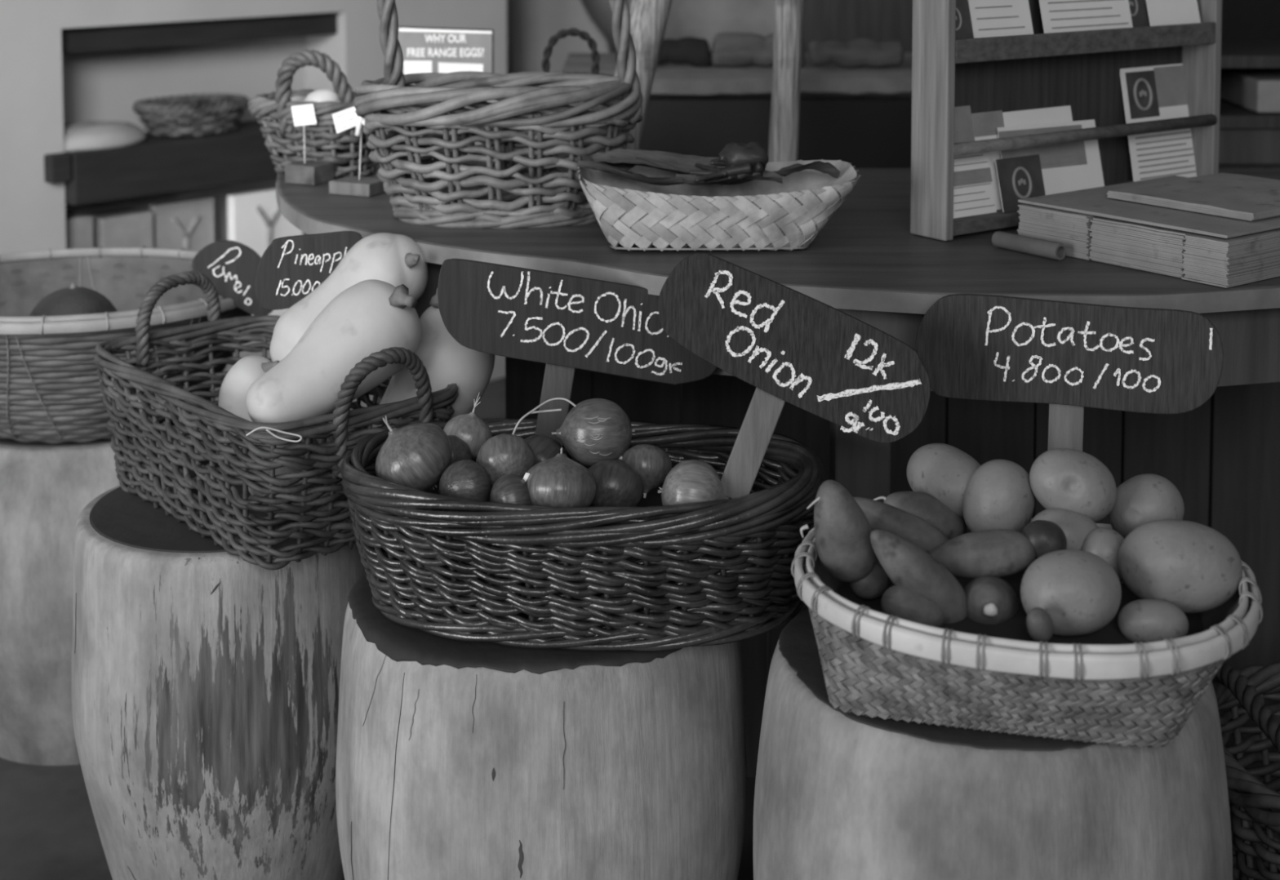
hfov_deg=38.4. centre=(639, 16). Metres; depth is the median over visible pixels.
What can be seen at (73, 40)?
shelf
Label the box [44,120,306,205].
wall shelf
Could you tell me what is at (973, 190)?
leaflet
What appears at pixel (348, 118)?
card holder
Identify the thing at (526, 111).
wicker basket
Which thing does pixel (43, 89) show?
wall
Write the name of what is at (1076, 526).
potato
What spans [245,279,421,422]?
butternut squash
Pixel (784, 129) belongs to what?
wooden post
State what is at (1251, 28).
shelf
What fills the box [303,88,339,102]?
egg
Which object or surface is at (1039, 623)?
sweet potato
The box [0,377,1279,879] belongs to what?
floor
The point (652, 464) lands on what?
onion
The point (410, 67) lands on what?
picture
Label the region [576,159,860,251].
wicker basket
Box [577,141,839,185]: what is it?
bundle
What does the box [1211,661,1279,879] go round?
wicker basket
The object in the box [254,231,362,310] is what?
price sign
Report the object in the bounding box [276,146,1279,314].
countertop
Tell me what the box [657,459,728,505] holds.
onion
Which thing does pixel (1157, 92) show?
leaflet
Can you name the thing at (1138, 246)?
bundle
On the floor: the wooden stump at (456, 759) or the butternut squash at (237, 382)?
the wooden stump at (456, 759)
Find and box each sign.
[191,240,273,315]
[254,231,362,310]
[398,26,493,155]
[437,258,717,446]
[657,252,930,498]
[915,293,1223,451]
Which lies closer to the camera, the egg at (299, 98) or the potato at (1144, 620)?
the potato at (1144, 620)
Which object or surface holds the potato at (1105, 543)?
in the bamboo basket at (1108, 687)
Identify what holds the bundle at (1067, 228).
on the counter at (1222, 455)
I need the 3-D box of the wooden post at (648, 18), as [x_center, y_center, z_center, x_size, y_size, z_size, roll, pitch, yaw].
[0.067,-0.269,2.541,0.302,0.992,0.068,-3,5,-34]
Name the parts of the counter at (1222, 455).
leg, leg, panel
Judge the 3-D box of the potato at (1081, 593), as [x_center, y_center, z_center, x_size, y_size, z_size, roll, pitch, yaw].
[0.353,0.471,1.507,0.081,0.068,0.071,0,4,0]
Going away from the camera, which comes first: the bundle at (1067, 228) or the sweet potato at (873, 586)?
the sweet potato at (873, 586)
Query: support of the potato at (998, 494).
in the bamboo basket at (1108, 687)
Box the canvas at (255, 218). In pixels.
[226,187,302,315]
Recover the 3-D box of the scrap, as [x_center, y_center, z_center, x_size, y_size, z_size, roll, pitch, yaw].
[-0.106,0.437,1.725,0.018,0.020,0.005,0,4,0]
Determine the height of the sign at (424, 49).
0.193 m
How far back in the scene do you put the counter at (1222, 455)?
2.30 m
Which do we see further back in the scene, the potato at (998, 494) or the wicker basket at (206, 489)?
the wicker basket at (206, 489)
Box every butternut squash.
[217,355,301,514]
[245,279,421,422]
[270,232,427,361]
[372,288,494,427]
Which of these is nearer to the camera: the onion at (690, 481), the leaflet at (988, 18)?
the onion at (690, 481)
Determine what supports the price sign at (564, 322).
in the wicker basket at (738, 554)
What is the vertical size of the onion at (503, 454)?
0.056 m
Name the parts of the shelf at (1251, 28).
panel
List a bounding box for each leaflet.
[953,152,996,218]
[954,105,974,142]
[955,0,973,39]
[968,0,1033,38]
[971,105,1072,209]
[995,154,1045,212]
[996,119,1104,195]
[1039,0,1133,33]
[1120,63,1196,182]
[1128,0,1150,27]
[1146,0,1200,26]
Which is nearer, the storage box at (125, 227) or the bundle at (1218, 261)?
the bundle at (1218, 261)
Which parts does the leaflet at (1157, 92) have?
printed panel, printed panel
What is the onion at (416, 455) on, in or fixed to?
in the wicker basket at (738, 554)
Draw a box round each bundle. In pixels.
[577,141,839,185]
[1017,203,1101,260]
[1088,216,1195,277]
[1181,227,1279,288]
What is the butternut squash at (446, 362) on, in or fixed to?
in the wicker basket at (206, 489)
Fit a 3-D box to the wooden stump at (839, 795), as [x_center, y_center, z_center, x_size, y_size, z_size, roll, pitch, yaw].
[0.317,0.830,1.683,0.427,0.515,0.427,0,4,0]
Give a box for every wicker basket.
[0,245,251,444]
[93,271,458,570]
[132,93,248,137]
[247,48,378,179]
[339,417,823,650]
[353,0,643,228]
[542,27,612,153]
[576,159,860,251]
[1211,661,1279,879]
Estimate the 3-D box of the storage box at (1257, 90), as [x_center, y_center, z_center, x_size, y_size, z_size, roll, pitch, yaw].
[1.160,0.126,3.176,0.260,0.055,0.220,0,4,0]
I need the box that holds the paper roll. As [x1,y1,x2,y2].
[991,231,1066,260]
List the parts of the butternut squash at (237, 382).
stem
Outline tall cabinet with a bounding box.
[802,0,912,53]
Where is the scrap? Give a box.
[523,472,529,481]
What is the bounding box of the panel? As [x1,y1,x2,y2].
[512,0,610,73]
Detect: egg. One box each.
[290,95,306,125]
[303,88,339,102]
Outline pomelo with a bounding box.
[29,282,117,315]
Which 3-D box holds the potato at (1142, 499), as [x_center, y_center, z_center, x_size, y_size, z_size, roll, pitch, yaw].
[0.455,0.444,1.654,0.067,0.064,0.060,0,4,0]
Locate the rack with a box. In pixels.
[910,0,1222,240]
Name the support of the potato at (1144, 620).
in the bamboo basket at (1108, 687)
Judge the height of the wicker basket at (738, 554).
0.144 m
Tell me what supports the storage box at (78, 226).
in the wall at (43, 89)
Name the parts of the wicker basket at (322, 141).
handle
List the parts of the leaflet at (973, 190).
printed panel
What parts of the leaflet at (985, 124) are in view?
printed panel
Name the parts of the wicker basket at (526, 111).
handle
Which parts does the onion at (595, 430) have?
bulb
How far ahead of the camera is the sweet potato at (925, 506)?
1.67 m
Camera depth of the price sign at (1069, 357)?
1.76 m
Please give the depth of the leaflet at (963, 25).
2.11 m
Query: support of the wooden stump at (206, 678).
on the floor
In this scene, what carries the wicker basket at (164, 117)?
on the wall shelf at (156, 165)
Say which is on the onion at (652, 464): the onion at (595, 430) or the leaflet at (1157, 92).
the onion at (595, 430)
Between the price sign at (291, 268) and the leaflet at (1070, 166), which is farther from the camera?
the leaflet at (1070, 166)
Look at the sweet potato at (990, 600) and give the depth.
1.53 m
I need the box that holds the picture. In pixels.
[404,61,483,74]
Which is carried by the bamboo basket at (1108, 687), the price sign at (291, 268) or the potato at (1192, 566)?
the potato at (1192, 566)
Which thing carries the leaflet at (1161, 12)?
on the rack
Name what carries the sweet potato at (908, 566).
on the bamboo basket at (1108, 687)
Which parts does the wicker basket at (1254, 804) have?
handle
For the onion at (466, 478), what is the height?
0.050 m
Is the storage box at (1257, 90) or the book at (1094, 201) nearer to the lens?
the book at (1094, 201)
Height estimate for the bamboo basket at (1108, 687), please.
0.115 m
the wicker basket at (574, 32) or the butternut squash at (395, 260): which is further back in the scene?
the wicker basket at (574, 32)
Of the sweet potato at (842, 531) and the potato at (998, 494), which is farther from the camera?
the potato at (998, 494)
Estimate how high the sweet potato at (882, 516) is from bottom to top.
0.069 m
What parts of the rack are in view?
panel, panel, rail, panel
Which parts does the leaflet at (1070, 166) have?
printed panel, printed panel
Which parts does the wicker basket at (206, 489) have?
handle, handle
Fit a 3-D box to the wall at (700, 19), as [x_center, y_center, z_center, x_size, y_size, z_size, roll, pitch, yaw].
[1.400,-0.466,5.230,4.600,2.600,0.100,0,4,0]
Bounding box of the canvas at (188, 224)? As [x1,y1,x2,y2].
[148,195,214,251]
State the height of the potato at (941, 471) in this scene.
0.062 m
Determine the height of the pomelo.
0.131 m
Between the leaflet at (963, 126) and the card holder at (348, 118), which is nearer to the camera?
the leaflet at (963, 126)
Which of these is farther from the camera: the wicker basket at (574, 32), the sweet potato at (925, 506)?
the wicker basket at (574, 32)
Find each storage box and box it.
[65,210,93,248]
[83,206,153,248]
[1220,67,1279,112]
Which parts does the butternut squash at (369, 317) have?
stem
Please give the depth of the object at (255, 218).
4.00 m
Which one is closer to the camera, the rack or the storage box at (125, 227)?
the rack
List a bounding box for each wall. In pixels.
[0,0,506,423]
[506,0,773,73]
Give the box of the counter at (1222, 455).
[275,146,1279,777]
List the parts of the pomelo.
stem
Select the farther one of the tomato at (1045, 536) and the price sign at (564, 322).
the price sign at (564, 322)
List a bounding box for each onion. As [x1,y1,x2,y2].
[375,415,452,491]
[438,435,471,482]
[439,459,490,502]
[443,392,492,459]
[475,433,535,488]
[489,474,532,505]
[511,397,635,466]
[524,434,568,464]
[525,447,595,508]
[587,456,643,506]
[622,444,671,497]
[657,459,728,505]
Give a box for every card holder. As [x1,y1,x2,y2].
[284,103,333,185]
[328,106,385,196]
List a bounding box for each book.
[1017,175,1279,238]
[1106,173,1279,221]
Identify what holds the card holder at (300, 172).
on the counter at (1222, 455)
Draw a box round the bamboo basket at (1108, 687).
[791,518,1262,747]
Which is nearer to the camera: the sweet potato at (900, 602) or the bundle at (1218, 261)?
the sweet potato at (900, 602)
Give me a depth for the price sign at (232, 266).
2.46 m
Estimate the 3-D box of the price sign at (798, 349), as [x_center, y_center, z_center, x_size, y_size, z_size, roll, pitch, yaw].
[0.144,0.342,1.732,0.256,0.236,0.026,1,4,7]
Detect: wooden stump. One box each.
[0,398,222,765]
[71,484,364,879]
[335,558,746,879]
[752,607,1232,879]
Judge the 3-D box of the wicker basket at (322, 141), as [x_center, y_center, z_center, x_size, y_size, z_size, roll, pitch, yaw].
[-0.452,0.130,2.591,0.203,0.179,0.160,3,5,32]
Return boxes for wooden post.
[604,0,671,150]
[768,0,803,162]
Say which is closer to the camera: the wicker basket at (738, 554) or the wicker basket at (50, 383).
the wicker basket at (738, 554)
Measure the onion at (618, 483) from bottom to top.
0.056 m
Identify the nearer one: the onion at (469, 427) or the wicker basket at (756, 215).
the onion at (469, 427)
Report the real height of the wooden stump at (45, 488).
0.453 m
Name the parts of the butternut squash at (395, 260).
stem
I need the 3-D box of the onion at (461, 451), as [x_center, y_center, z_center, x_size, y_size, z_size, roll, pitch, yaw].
[-0.193,0.444,1.845,0.046,0.048,0.045,2,4,22]
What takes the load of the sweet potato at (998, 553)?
on the sweet potato at (990, 600)
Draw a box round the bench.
[560,53,946,431]
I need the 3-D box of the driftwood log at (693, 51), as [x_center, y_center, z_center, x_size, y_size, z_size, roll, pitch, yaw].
[0.045,0.066,3.433,0.182,0.058,0.057,0,4,0]
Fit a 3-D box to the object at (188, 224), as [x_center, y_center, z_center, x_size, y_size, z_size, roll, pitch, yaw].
[-0.971,0.535,3.921,0.034,0.286,0.147,4,5,43]
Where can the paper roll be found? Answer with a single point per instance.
(1032, 246)
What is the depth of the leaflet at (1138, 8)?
2.30 m
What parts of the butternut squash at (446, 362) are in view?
stem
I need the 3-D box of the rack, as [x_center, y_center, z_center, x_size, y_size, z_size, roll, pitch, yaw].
[0.529,-0.017,2.229,0.492,0.520,0.062,-3,5,-36]
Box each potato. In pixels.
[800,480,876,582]
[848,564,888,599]
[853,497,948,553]
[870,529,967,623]
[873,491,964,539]
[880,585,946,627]
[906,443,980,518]
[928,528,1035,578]
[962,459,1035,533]
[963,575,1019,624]
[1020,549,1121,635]
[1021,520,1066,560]
[1026,607,1053,642]
[1029,448,1116,522]
[1031,507,1097,550]
[1080,527,1124,582]
[1107,473,1184,538]
[1117,519,1242,613]
[1117,599,1188,643]
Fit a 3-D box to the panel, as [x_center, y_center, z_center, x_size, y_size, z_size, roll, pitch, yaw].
[-0.198,0.287,4.812,0.271,1.157,0.060,0,4,0]
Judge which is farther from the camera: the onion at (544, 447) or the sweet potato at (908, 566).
the onion at (544, 447)
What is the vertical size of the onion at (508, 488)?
0.048 m
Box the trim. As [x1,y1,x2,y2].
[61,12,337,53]
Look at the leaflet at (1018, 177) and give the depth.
2.17 m
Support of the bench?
on the floor
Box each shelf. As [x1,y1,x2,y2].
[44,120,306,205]
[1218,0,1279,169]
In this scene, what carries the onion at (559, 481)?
on the wicker basket at (738, 554)
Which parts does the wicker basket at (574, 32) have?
handle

